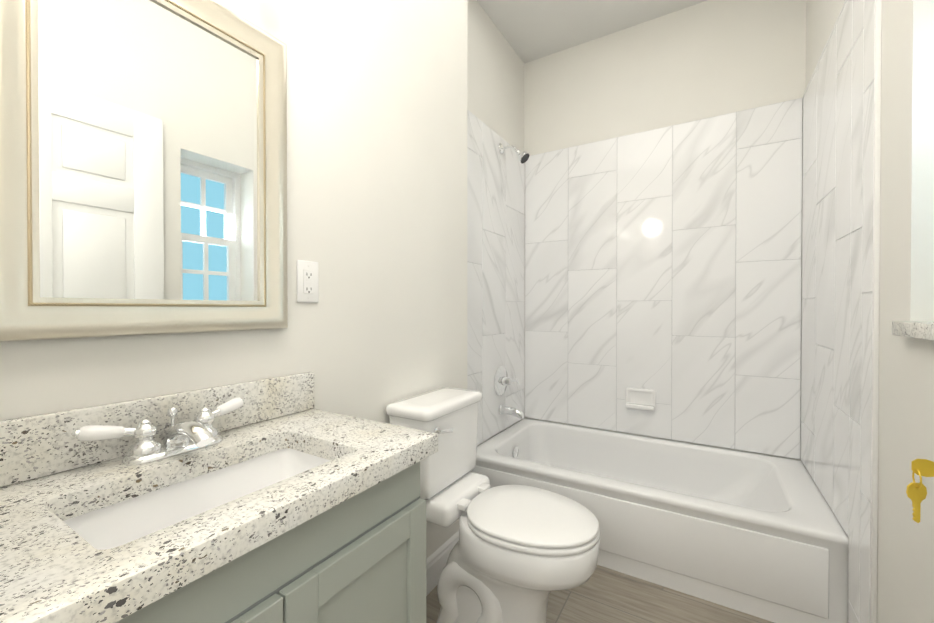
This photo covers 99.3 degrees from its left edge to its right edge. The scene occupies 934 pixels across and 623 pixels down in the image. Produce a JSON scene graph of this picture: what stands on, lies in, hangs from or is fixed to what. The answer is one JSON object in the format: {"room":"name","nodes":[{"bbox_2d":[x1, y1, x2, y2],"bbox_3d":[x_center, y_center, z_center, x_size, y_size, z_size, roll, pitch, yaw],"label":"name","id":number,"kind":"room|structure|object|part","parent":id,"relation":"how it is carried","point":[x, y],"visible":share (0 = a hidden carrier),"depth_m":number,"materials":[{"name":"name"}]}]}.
{"room":"bathroom","nodes":[
{"label":"bathroom","id":0,"kind":"room"},
{"bbox_2d":[0,0,466,558],"bbox_3d":[-0.957,-0.295,0.541,0.351,2.840,3.217,0,1,31],"label":"wall","id":1,"kind":"structure","parent":0,"point":[143,167],"depth_m":0.92,"materials":[{"name":"beige paint"}]},
{"label":"glass","id":2,"kind":"part","parent":1,"relation":"part of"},
{"bbox_2d":[297,260,318,302],"bbox_3d":[-0.442,-0.083,1.103,0.009,0.116,0.070,0,1,31],"label":"electrical outlet plate","id":3,"kind":"object","parent":1,"relation":"attached to","point":[307,282],"visible":1,"depth_m":1.10,"materials":[{"name":"white plastic"}]},
{"bbox_2d":[426,531,458,595],"bbox_3d":[-0.213,1.052,1.483,0.015,0.130,0.849,0,1,31],"label":"baseboard","id":4,"kind":"structure","parent":1,"relation":"attached to","point":[436,560],"depth_m":1.62,"materials":[{"name":"white wood"}]},
{"bbox_2d":[467,0,523,445],"bbox_3d":[0.100,-0.310,2.455,0.170,2.840,1.153,0,1,31],"label":"wall","id":5,"kind":"structure","parent":0,"point":[495,83],"depth_m":2.38,"materials":[{"name":"paint"}]},
{"bbox_2d":[467,109,524,444],"bbox_3d":[0.142,0.018,2.344,0.004,2.185,1.000,0,1,31],"label":"wall tile","id":6,"kind":"structure","parent":5,"relation":"attached to","point":[495,258],"depth_m":2.37,"materials":[{"name":"tile"}]},
{"bbox_2d":[494,366,518,395],"bbox_3d":[0.247,0.427,2.443,0.075,0.184,0.212,0,1,31],"label":"tub valve","id":7,"kind":"object","parent":6,"relation":"attached to","point":[502,380],"visible":0.98,"depth_m":2.42,"materials":[{"name":"silver metal"}]},
{"bbox_2d":[498,405,523,418],"bbox_3d":[0.274,0.610,2.412,0.155,0.069,0.060,0,1,31],"label":"tub spout","id":8,"kind":"object","parent":6,"relation":"attached to","point":[516,412],"visible":1,"depth_m":2.40,"materials":[{"name":"silver metal"}]},
{"bbox_2d":[499,143,528,163],"bbox_3d":[0.287,-0.959,2.392,0.184,0.146,0.072,0,1,31],"label":"shower head","id":9,"kind":"object","parent":6,"relation":"attached to","point":[523,156],"visible":1,"depth_m":2.37},
{"bbox_2d":[477,0,706,62],"bbox_3d":[0.083,-1.746,0.549,2.268,0.060,4.530,0,1,31],"label":"ceiling","id":10,"kind":"structure","parent":0,"point":[530,30],"depth_m":2.34,"materials":[{"name":"paint"}]},
{"bbox_2d":[426,565,773,622],"bbox_3d":[0.083,1.154,0.572,2.268,0.060,4.530,0,1,31],"label":"floor","id":11,"kind":"structure","parent":0,"point":[602,594],"depth_m":1.51,"materials":[{"name":"brown wood"}]},
{"bbox_2d":[0,372,437,622],"bbox_3d":[-0.435,0.647,0.693,0.448,0.952,0.720,0,1,31],"label":"bathroom vanity","id":12,"kind":"object","parent":11,"relation":"on","point":[280,499],"visible":1,"depth_m":0.67,"materials":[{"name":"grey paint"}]},
{"bbox_2d":[0,372,314,486],"bbox_3d":[-0.618,0.221,0.801,0.020,0.100,0.720,0,1,31],"label":"backsplash","id":13,"kind":"structure","parent":12,"relation":"on","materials":[{"name":"stone"}]},
{"bbox_2d":[72,397,243,465],"bbox_3d":[-0.530,0.230,0.751,0.147,0.084,0.287,0,1,31],"label":"faucet","id":14,"kind":"object","parent":12,"relation":"on","point":[185,443],"depth_m":0.73,"materials":[{"name":"silver metal"}]},
{"bbox_2d":[63,448,330,549],"bbox_3d":[-0.415,0.386,0.681,0.305,0.146,0.462,0,1,31],"label":"sink","id":15,"kind":"object","parent":12,"relation":"in","point":[124,518],"depth_m":0.71,"materials":[{"name":"white ceramic"}]},
{"bbox_3d":[-0.369,0.719,0.447,0.019,0.592,0.345,0,1,31],"label":"door","id":16,"kind":"part","parent":12,"relation":"part of","materials":[{"name":"grey paint"}]},
{"bbox_3d":[-0.188,0.717,0.745,0.019,0.592,0.345,0,1,31],"label":"door","id":17,"kind":"part","parent":12,"relation":"part of","materials":[{"name":"grey paint"}]},
{"bbox_2d":[386,387,599,622],"bbox_3d":[0.098,0.717,1.342,0.675,0.804,0.372,0,1,31],"label":"toilet","id":18,"kind":"object","parent":11,"relation":"on","point":[518,553],"visible":0.96,"depth_m":1.27,"materials":[{"name":"white ceramic"}]},
{"bbox_3d":[-0.112,0.488,1.468,0.172,0.268,0.346,0,1,31],"label":"tank","id":19,"kind":"part","parent":18,"relation":"part of","materials":[{"name":"white ceramic"}]},
{"bbox_3d":[-0.109,0.333,1.465,0.192,0.038,0.372,0,1,31],"label":"tank lid","id":20,"kind":"part","parent":18,"relation":"part of","materials":[{"name":"white ceramic"}]},
{"bbox_3d":[-0.078,0.399,1.335,0.024,0.032,0.084,0,1,31],"label":"lever","id":21,"kind":"part","parent":18,"relation":"part of","materials":[{"name":"silver metal"}]},
{"bbox_3d":[0.207,0.647,1.275,0.415,0.019,0.346,0,1,31],"label":"seat lid","id":22,"kind":"part","parent":18,"relation":"part of","materials":[{"name":"white plastic"}]},
{"bbox_3d":[0.209,0.668,1.274,0.414,0.018,0.350,0,1,31],"label":"seat","id":23,"kind":"part","parent":18,"relation":"part of","materials":[{"name":"white plastic"}]},
{"bbox_2d":[470,418,848,622],"bbox_3d":[0.837,0.931,2.052,1.512,0.364,0.807,0,1,31],"label":"bathtub","id":24,"kind":"object","parent":11,"relation":"on","point":[765,537],"visible":0.73,"depth_m":1.65,"materials":[{"name":"white ceramic"}]},
{"bbox_2d":[524,0,805,460],"bbox_3d":[1.170,-0.310,2.398,1.718,2.840,0.140,0,1,31],"label":"wall","id":25,"kind":"structure","parent":0,"point":[706,59],"depth_m":2.30,"materials":[{"name":"paint"}]},
{"bbox_2d":[525,98,801,458],"bbox_3d":[1.043,-0.166,2.383,1.491,1.815,0.004,0,1,31],"label":"wall tile","id":26,"kind":"structure","parent":25,"relation":"attached to","point":[754,200],"depth_m":2.29,"materials":[{"name":"tile"}]},
{"bbox_2d":[625,387,655,410],"bbox_3d":[1.030,0.522,2.364,0.165,0.118,0.050,0,1,31],"label":"soap dish","id":27,"kind":"object","parent":26,"relation":"attached to","point":[640,398],"visible":1,"depth_m":2.37,"materials":[{"name":"white ceramic"}]},
{"bbox_2d":[526,98,802,458],"bbox_3d":[1.044,-0.166,2.384,1.494,1.818,0.001,0,1,31],"label":"grout","id":28,"kind":"structure","parent":25,"relation":"attached to","point":[671,300],"depth_m":2.29,"materials":[{"name":"white"}]},
{"bbox_2d":[806,0,933,622],"bbox_3d":[1.365,-0.301,1.256,0.200,2.840,1.610,0,1,31],"label":"wall","id":29,"kind":"structure","parent":0,"point":[906,289],"depth_m":0.98,"materials":[{"name":"paint"}]},
{"bbox_2d":[803,0,846,95],"bbox_3d":[1.421,-1.072,1.548,0.012,0.008,1.018,0,1,31],"label":"trim","id":30,"kind":"structure","parent":29,"relation":"attached to","point":[826,44],"depth_m":1.58,"materials":[{"name":"white"}]},
{"bbox_2d":[801,0,874,622],"bbox_3d":[1.421,0.024,1.563,0.004,2.182,1.005,0,1,31],"label":"wall tile","id":31,"kind":"structure","parent":29,"relation":"attached to","point":[838,183],"depth_m":1.38,"materials":[{"name":"tile"}]},
{"bbox_2d":[807,201,872,424],"bbox_3d":[1.421,0.024,1.563,0.001,2.185,1.008,0,1,31],"label":"grout","id":32,"kind":"structure","parent":29,"relation":"attached to","point":[863,293],"depth_m":1.41,"materials":[{"name":"white"}]},
{"bbox_2d":[870,0,881,622],"bbox_3d":[1.160,0.028,1.126,0.012,2.185,0.010,0,1,31],"label":"trim","id":33,"kind":"structure","parent":29,"relation":"attached to","point":[876,284],"depth_m":1.12,"materials":[{"name":"white"}]},
{"bbox_2d":[892,321,933,340],"bbox_3d":[1.008,0.042,0.756,0.168,0.034,0.408,0,1,31],"label":"window sill","id":34,"kind":"structure","parent":29,"relation":"on","point":[924,330],"depth_m":0.87,"materials":[{"name":"stone"}]},
{"bbox_3d":[0.264,0.105,-0.231,0.016,2.050,0.120,0,1,31],"label":"trim","id":35,"kind":"structure","parent":0,"visible":0},
{"bbox_3d":[0.514,0.104,0.205,0.103,2.023,0.876,0,1,31],"label":"door","id":36,"kind":"structure","parent":35,"relation":"attached to","visible":0},
{"bbox_2d":[906,459,933,522],"bbox_3d":[0.662,0.257,0.558,0.064,0.094,0.027,0,1,31],"label":"keys","id":37,"kind":"object","parent":36,"relation":"attached to","point":[916,493],"visible":1,"depth_m":0.57,"materials":[{"name":"gold metal"}]}
]}

